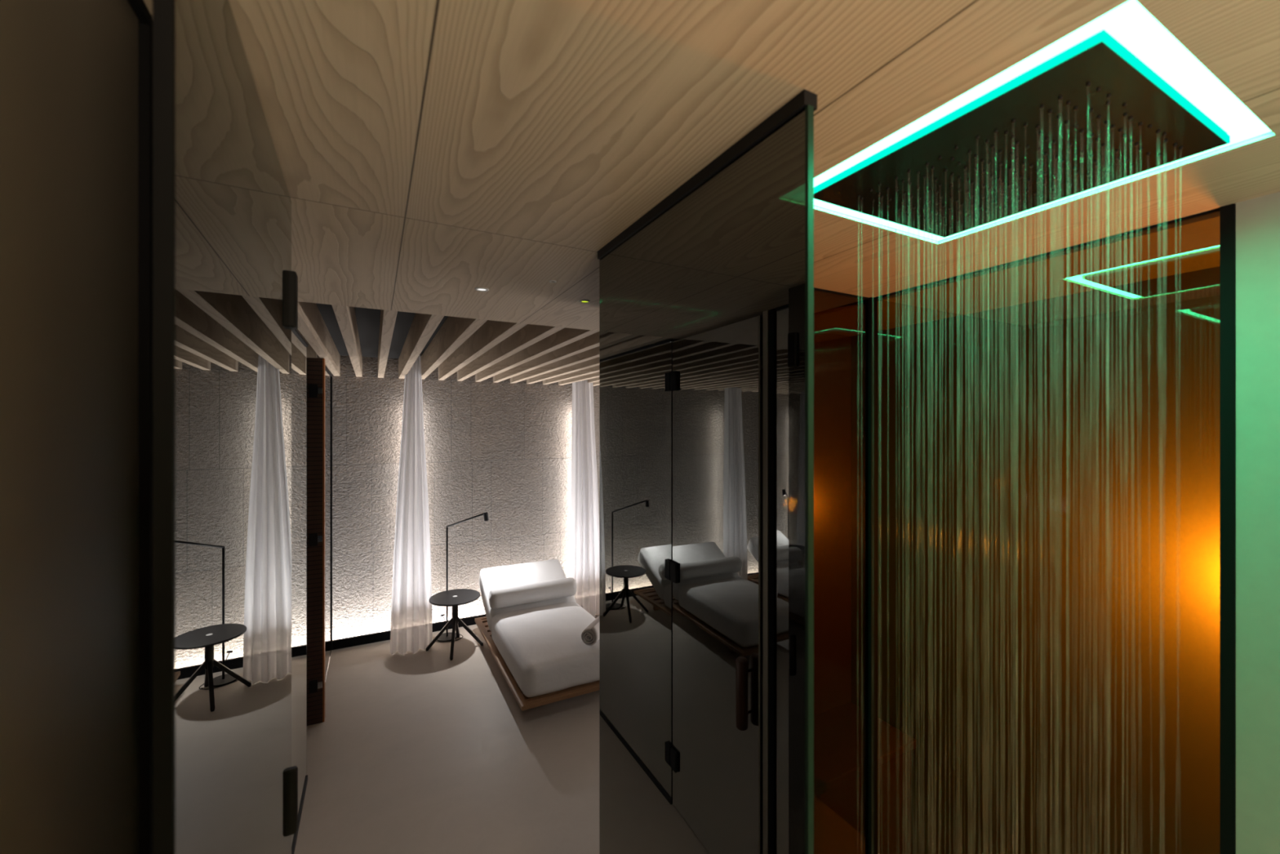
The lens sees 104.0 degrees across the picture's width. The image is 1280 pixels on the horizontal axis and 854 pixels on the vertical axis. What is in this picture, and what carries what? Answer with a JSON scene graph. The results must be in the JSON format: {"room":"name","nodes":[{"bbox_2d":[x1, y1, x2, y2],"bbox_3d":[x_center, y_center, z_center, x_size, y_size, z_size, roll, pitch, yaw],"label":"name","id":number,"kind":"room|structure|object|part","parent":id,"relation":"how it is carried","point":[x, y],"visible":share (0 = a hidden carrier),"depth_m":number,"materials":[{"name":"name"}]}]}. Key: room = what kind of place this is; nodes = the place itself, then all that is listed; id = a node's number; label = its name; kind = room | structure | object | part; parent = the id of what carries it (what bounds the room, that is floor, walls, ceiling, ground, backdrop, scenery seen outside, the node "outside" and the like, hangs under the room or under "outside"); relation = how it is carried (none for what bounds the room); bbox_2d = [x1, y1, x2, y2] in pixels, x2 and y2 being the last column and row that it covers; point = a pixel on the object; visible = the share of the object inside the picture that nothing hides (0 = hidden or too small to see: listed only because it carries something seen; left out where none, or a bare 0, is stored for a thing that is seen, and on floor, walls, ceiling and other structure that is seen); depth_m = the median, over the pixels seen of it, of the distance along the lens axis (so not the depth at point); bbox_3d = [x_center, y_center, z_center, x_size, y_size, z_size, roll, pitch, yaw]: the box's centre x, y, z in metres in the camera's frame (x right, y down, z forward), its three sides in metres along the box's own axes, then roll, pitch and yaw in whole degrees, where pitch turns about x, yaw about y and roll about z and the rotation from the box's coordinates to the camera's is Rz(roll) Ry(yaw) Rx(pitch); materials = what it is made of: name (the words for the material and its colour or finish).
{"room":"spa","nodes":[
{"label":"spa","id":0,"kind":"room"},
{"bbox_2d":[0,0,137,853],"bbox_3d":[-0.002,0.805,-0.624,0.100,2.590,2.700,0,0,-28],"label":"wall","id":1,"kind":"structure","parent":0,"point":[68,68],"depth_m":0.46,"materials":[{"name":"brown wood"}]},
{"bbox_2d":[127,0,151,26],"bbox_3d":[-0.257,-0.484,-0.024,0.010,0.012,1.400,0,0,-28],"label":"trim","id":2,"kind":"structure","parent":1,"relation":"attached to","point":[140,8],"depth_m":0.58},
{"bbox_2d":[137,18,152,853],"bbox_3d":[-0.666,0.805,0.574,0.165,2.590,0.040,0,0,-28],"label":"trim","id":3,"kind":"structure","parent":1,"relation":"attached to","point":[144,31],"depth_m":0.59,"materials":[{"name":"black metal"}]},
{"bbox_2d":[152,0,297,853],"bbox_3d":[-0.557,0.803,0.724,0.035,2.574,0.766,0,0,-29],"label":"door","id":4,"kind":"structure","parent":1,"relation":"in","point":[225,286],"depth_m":0.51,"materials":[{"name":"clear glass"}]},
{"bbox_3d":[-0.729,0.780,1.043,0.025,0.140,0.013,0,0,-29],"label":"handle","id":5,"kind":"part","parent":4,"relation":"part of","materials":[{"name":"black metal"}]},
{"bbox_2d":[306,357,322,725],"bbox_3d":[-2.927,0.806,3.239,1.482,2.588,0.070,0,0,-28],"label":"door frame","id":6,"kind":"structure","parent":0,"point":[314,366],"depth_m":3.53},
{"bbox_2d":[322,358,324,722],"bbox_3d":[-2.269,0.806,3.590,0.010,2.588,0.070,0,0,-28],"label":"trim","id":7,"kind":"structure","parent":6,"relation":"attached to","point":[323,359],"depth_m":3.56,"materials":[{"name":"black metal"}]},
{"bbox_2d":[293,613,599,853],"bbox_3d":[0.029,2.160,2.282,9.000,0.120,7.800,0,0,-28],"label":"floor","id":8,"kind":"structure","parent":0,"point":[420,752],"depth_m":3.14,"materials":[{"name":"beige concrete"}]},
{"bbox_2d":[291,329,308,853],"bbox_3d":[-1.708,0.805,2.448,0.026,2.590,1.184,0,0,-28],"label":"glass wall","id":9,"kind":"structure","parent":8,"relation":"on","point":[299,345],"depth_m":2.69,"materials":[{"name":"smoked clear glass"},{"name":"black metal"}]},
{"bbox_2d":[426,588,483,660],"bbox_3d":[-1.758,1.854,4.752,0.456,0.492,0.456,0,0,23],"label":"side table","id":10,"kind":"object","parent":8,"relation":"on","point":[452,597],"visible":1,"depth_m":4.72,"materials":[{"name":"black paint"}]},
{"bbox_3d":[-1.887,1.952,4.721,0.252,0.290,0.027,0,0,-13],"label":"leg","id":11,"kind":"part","parent":10,"relation":"part of","materials":[{"name":"black paint"}]},
{"bbox_3d":[-1.727,1.952,4.622,0.027,0.290,0.252,0,0,-13],"label":"leg","id":12,"kind":"part","parent":10,"relation":"part of","materials":[{"name":"black paint"}]},
{"bbox_3d":[-1.788,1.952,4.881,0.027,0.290,0.252,0,0,-13],"label":"leg","id":13,"kind":"part","parent":10,"relation":"part of","materials":[{"name":"black paint"}]},
{"bbox_3d":[-1.628,1.952,4.782,0.252,0.290,0.027,0,0,-13],"label":"leg","id":14,"kind":"part","parent":10,"relation":"part of","materials":[{"name":"black paint"}]},
{"bbox_2d":[435,511,488,642],"bbox_3d":[-1.761,1.471,4.990,0.530,1.258,0.214,0,0,-3],"label":"reading lamp","id":15,"kind":"object","parent":8,"relation":"on","point":[446,637],"visible":0.78,"depth_m":4.97,"materials":[{"name":"black metal"}]},
{"bbox_3d":[-1.922,1.536,4.981,0.016,1.097,0.016,0,0,-6],"label":"stem","id":16,"kind":"part","parent":15,"relation":"part of","materials":[{"name":"black metal"}]},
{"bbox_3d":[-1.715,0.924,4.949,0.426,0.155,0.017,0,0,9],"label":"arm","id":17,"kind":"part","parent":15,"relation":"part of","materials":[{"name":"black metal"}]},
{"bbox_2d":[475,559,599,711],"bbox_3d":[-0.849,1.758,4.471,0.900,0.684,1.820,0,0,-28],"label":"daybed","id":18,"kind":"object","parent":8,"relation":"on","point":[533,624],"visible":0.89,"depth_m":4.17,"materials":[{"name":"white fabric"}]},
{"bbox_2d":[479,559,576,631],"bbox_3d":[-1.122,1.641,4.979,0.847,0.216,0.686,0,29,-28],"label":"cushion","id":19,"kind":"object","parent":18,"relation":"on","point":[491,578],"depth_m":4.95,"materials":[{"name":"white fabric"}]},
{"bbox_3d":[-0.849,1.950,4.471,0.900,0.030,1.820,0,0,-28],"label":"frame","id":20,"kind":"part","parent":18,"relation":"part of","materials":[{"name":"brown wood"}]},
{"bbox_2d":[491,601,599,697],"bbox_3d":[-0.717,1.804,4.219,0.847,0.265,1.206,0,0,-28],"label":"seat cushion","id":21,"kind":"object","parent":18,"relation":"on","point":[539,647],"depth_m":3.85,"materials":[{"name":"white fabric"}]},
{"bbox_2d":[581,616,599,645],"bbox_3d":[-0.330,1.605,4.013,0.136,0.141,0.408,0,0,18],"label":"rolled towel","id":22,"kind":"object","parent":18,"relation":"on","point":[590,635],"visible":0.49,"depth_m":3.83,"materials":[{"name":"white fabric"}]},
{"bbox_2d":[597,88,817,853],"bbox_3d":[0.072,0.805,1.064,0.026,2.590,0.760,0,0,-28],"label":"glass screen","id":23,"kind":"object","parent":8,"relation":"on","point":[706,299],"visible":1,"depth_m":0.92,"materials":[{"name":"black glass"}]},
{"bbox_2d":[813,289,868,853],"bbox_3d":[0.387,0.803,1.644,1.080,2.574,0.008,0,0,-28],"label":"wall","id":24,"kind":"structure","parent":8,"relation":"on","point":[841,322],"depth_m":1.82,"materials":[{"name":"glass"}]},
{"bbox_2d":[868,297,877,853],"bbox_3d":[0.878,0.805,1.907,0.035,2.589,0.035,0,0,-28],"label":"trim","id":25,"kind":"structure","parent":8,"relation":"on","point":[873,303],"depth_m":1.89,"materials":[{"name":"black metal"}]},
{"bbox_2d":[877,717,916,853],"bbox_3d":[0.598,1.770,2.146,1.345,0.660,0.365,0,0,-28],"label":"bench","id":26,"kind":"object","parent":8,"relation":"on","point":[895,747],"visible":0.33,"depth_m":2.26,"materials":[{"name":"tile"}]},
{"bbox_2d":[316,354,599,639],"bbox_3d":[-1.735,0.675,5.591,9.000,2.850,0.300,0,0,-28],"label":"wall","id":27,"kind":"structure","parent":0,"point":[502,449],"depth_m":5.29,"materials":[{"name":"stone"}]},
{"bbox_2d":[297,328,316,358],"bbox_3d":[-2.307,-0.590,3.275,0.052,0.199,3.248,0,0,-28],"label":"ceiling slat","id":28,"kind":"object","parent":27,"relation":"attached to","point":[311,353],"visible":0.1,"depth_m":4.18,"materials":[{"name":"brown wood"}]},
{"bbox_2d":[297,301,340,375],"bbox_3d":[-2.143,-0.590,3.362,0.052,0.199,3.248,0,0,-28],"label":"ceiling slat","id":29,"kind":"object","parent":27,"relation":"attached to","point":[311,324],"visible":0.58,"depth_m":2.98,"materials":[{"name":"brown wood"}]},
{"bbox_2d":[309,366,332,693],"bbox_3d":[-2.599,0.804,4.112,0.080,2.586,1.320,0,0,-28],"label":"door","id":30,"kind":"structure","parent":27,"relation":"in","point":[314,685],"depth_m":4.32,"materials":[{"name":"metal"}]},
{"bbox_3d":[-2.615,0.808,4.154,0.010,2.560,1.222,0,0,-28],"label":"glass pane","id":31,"kind":"part","parent":30,"relation":"part of","materials":[{"name":"glass"}]},
{"bbox_2d":[331,304,362,377],"bbox_3d":[-1.978,-0.590,3.450,0.052,0.199,3.248,0,0,-28],"label":"ceiling slat","id":32,"kind":"object","parent":27,"relation":"attached to","point":[345,316],"visible":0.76,"depth_m":2.79,"materials":[{"name":"brown wood"}]},
{"bbox_2d":[299,302,448,358],"bbox_3d":[-0.970,-0.720,4.157,9.000,0.060,3.550,0,0,-28],"label":"ceiling","id":33,"kind":"structure","parent":27,"relation":"attached to","point":[368,320],"depth_m":3.57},
{"bbox_2d":[390,355,432,654],"bbox_3d":[-2.137,0.707,4.679,0.368,2.774,0.146,0,0,-28],"label":"curtain","id":34,"kind":"object","parent":33,"relation":"hanging from","point":[411,623],"visible":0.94,"depth_m":4.68,"materials":[{"name":"white fabric"}]},
{"bbox_2d":[570,379,599,617],"bbox_3d":[-0.580,0.707,5.506,0.339,2.774,0.140,0,0,-22],"label":"curtain","id":35,"kind":"object","parent":33,"relation":"hanging from","point":[584,515],"visible":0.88,"depth_m":5.50,"materials":[{"name":"white fabric"}]},
{"bbox_2d":[377,309,397,377],"bbox_3d":[-1.813,-0.590,3.538,0.052,0.199,3.248,0,0,-28],"label":"ceiling slat","id":36,"kind":"object","parent":27,"relation":"attached to","point":[388,317],"visible":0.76,"depth_m":2.82,"materials":[{"name":"brown wood"}]},
{"bbox_2d":[332,613,485,649],"bbox_3d":[-1.586,2.058,5.418,8.900,0.085,0.025,0,0,-28],"label":"baseboard","id":37,"kind":"structure","parent":27,"relation":"attached to","point":[344,642],"depth_m":4.87,"materials":[{"name":"black"}]},
{"bbox_2d":[398,312,444,378],"bbox_3d":[-1.649,-0.590,3.626,0.052,0.199,3.248,0,0,-28],"label":"ceiling slat","id":38,"kind":"object","parent":27,"relation":"attached to","point":[423,326],"visible":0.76,"depth_m":3.08,"materials":[{"name":"brown wood"}]},
{"bbox_2d":[421,315,487,379],"bbox_3d":[-1.484,-0.590,3.713,0.052,0.199,3.248,0,0,-28],"label":"ceiling slat","id":39,"kind":"object","parent":27,"relation":"attached to","point":[455,331],"visible":0.56,"depth_m":3.20,"materials":[{"name":"brown wood"}]},
{"bbox_2d":[438,320,527,380],"bbox_3d":[-1.320,-0.590,3.801,0.052,0.199,3.248,0,0,-28],"label":"ceiling slat","id":40,"kind":"object","parent":27,"relation":"attached to","point":[490,334],"visible":0.62,"depth_m":3.27,"materials":[{"name":"brown wood"}]},
{"bbox_2d":[457,324,564,381],"bbox_3d":[-1.155,-0.590,3.889,0.052,0.199,3.248,0,0,-28],"label":"ceiling slat","id":41,"kind":"object","parent":27,"relation":"attached to","point":[529,335],"visible":0.48,"depth_m":3.30,"materials":[{"name":"brown wood"}]},
{"bbox_2d":[475,327,599,382],"bbox_3d":[-0.991,-0.590,3.977,0.052,0.199,3.248,0,0,-28],"label":"ceiling slat","id":42,"kind":"object","parent":27,"relation":"attached to","point":[565,336],"visible":0.38,"depth_m":3.37,"materials":[{"name":"brown wood"}]},
{"bbox_2d":[493,331,599,382],"bbox_3d":[-0.826,-0.590,4.064,0.052,0.199,3.248,0,0,-28],"label":"ceiling slat","id":43,"kind":"object","parent":27,"relation":"attached to","point":[592,341],"visible":0.24,"depth_m":3.64,"materials":[{"name":"brown wood"}]},
{"bbox_2d":[510,346,599,382],"bbox_3d":[-0.662,-0.590,4.152,0.052,0.199,3.248,0,0,-28],"label":"ceiling slat","id":44,"kind":"object","parent":27,"relation":"attached to","point":[592,353],"visible":0.24,"depth_m":4.09,"materials":[{"name":"brown wood"}]},
{"bbox_2d":[526,356,599,383],"bbox_3d":[-0.497,-0.590,4.240,0.052,0.199,3.248,0,0,-28],"label":"ceiling slat","id":45,"kind":"object","parent":27,"relation":"attached to","point":[595,362],"visible":0.24,"depth_m":4.52,"materials":[{"name":"brown wood"}]},
{"bbox_2d":[542,364,599,384],"bbox_3d":[-0.333,-0.590,4.328,0.052,0.199,3.248,0,0,-28],"label":"ceiling slat","id":46,"kind":"object","parent":27,"relation":"attached to","point":[594,369],"visible":0.2,"depth_m":4.88,"materials":[{"name":"brown wood"}]},
{"bbox_2d":[558,371,599,385],"bbox_3d":[-0.168,-0.590,4.415,0.052,0.199,3.248,0,0,-28],"label":"ceiling slat","id":47,"kind":"object","parent":27,"relation":"attached to","point":[595,375],"visible":0.18,"depth_m":5.22,"materials":[{"name":"brown wood"}]},
{"bbox_2d":[587,377,599,382],"bbox_3d":[-0.003,-0.590,4.503,0.052,0.199,3.248,0,0,-28],"label":"ceiling slat","id":48,"kind":"object","parent":27,"relation":"attached to","point":[593,380],"visible":0.02,"depth_m":5.40,"materials":[{"name":"brown wood"}]},
{"bbox_2d":[592,381,599,386],"bbox_3d":[0.161,-0.590,4.591,0.052,0.199,3.248,0,0,-28],"label":"ceiling slat","id":49,"kind":"object","parent":27,"relation":"attached to","point":[597,382],"visible":0.02,"depth_m":5.81,"materials":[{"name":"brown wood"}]},
{"bbox_2d":[143,0,1279,331],"bbox_3d":[0.865,-0.584,0.716,9.000,0.212,4.250,0,0,-28],"label":"ceiling","id":50,"kind":"structure","parent":0,"point":[429,153],"depth_m":0.83,"materials":[{"name":"brown wood"}]},
{"bbox_2d":[475,287,488,291],"bbox_3d":[-0.561,-0.488,1.775,0.049,0.004,0.049,0,0,-28],"label":"recessed light","id":51,"kind":"object","parent":50,"relation":"in","point":[479,289],"visible":1,"depth_m":1.78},
{"bbox_2d":[578,299,590,302],"bbox_3d":[-0.215,-0.488,1.944,0.043,0.004,0.043,0,0,-28],"label":"recessed light","id":52,"kind":"object","parent":50,"relation":"in","point":[580,300],"visible":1,"depth_m":1.94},
{"bbox_2d":[813,0,1271,240],"bbox_3d":[0.681,-0.561,0.955,0.569,0.158,0.569,0,0,-28],"label":"shower","id":53,"kind":"object","parent":50,"relation":"attached to","point":[1117,98],"visible":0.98,"depth_m":0.83,"materials":[{"name":"grey metal"}]},
{"bbox_2d":[877,266,1219,853],"bbox_3d":[1.735,0.805,1.549,0.080,2.590,2.500,0,0,-28],"label":"wall","id":54,"kind":"structure","parent":0,"point":[1048,469],"depth_m":1.85,"materials":[{"name":"paint"}]},
{"bbox_2d":[1235,191,1279,853],"bbox_3d":[1.884,0.805,0.128,0.115,2.590,2.252,0,0,-28],"label":"wall","id":55,"kind":"structure","parent":0,"point":[1257,219],"depth_m":1.06,"materials":[{"name":"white paint"}]},
{"bbox_2d":[813,208,1219,299],"bbox_3d":[0.608,-0.487,1.260,1.109,0.006,0.901,0,0,-28],"label":"trim","id":56,"kind":"structure","parent":55,"relation":"attached to","point":[1215,211],"depth_m":1.39,"materials":[{"name":"black metal"}]},
{"bbox_2d":[1219,203,1235,853],"bbox_3d":[1.308,0.805,1.110,0.028,2.589,0.022,0,0,-28],"label":"trim","id":57,"kind":"structure","parent":55,"relation":"attached to","point":[1227,213],"depth_m":1.10,"materials":[{"name":"black metal"}]}
]}

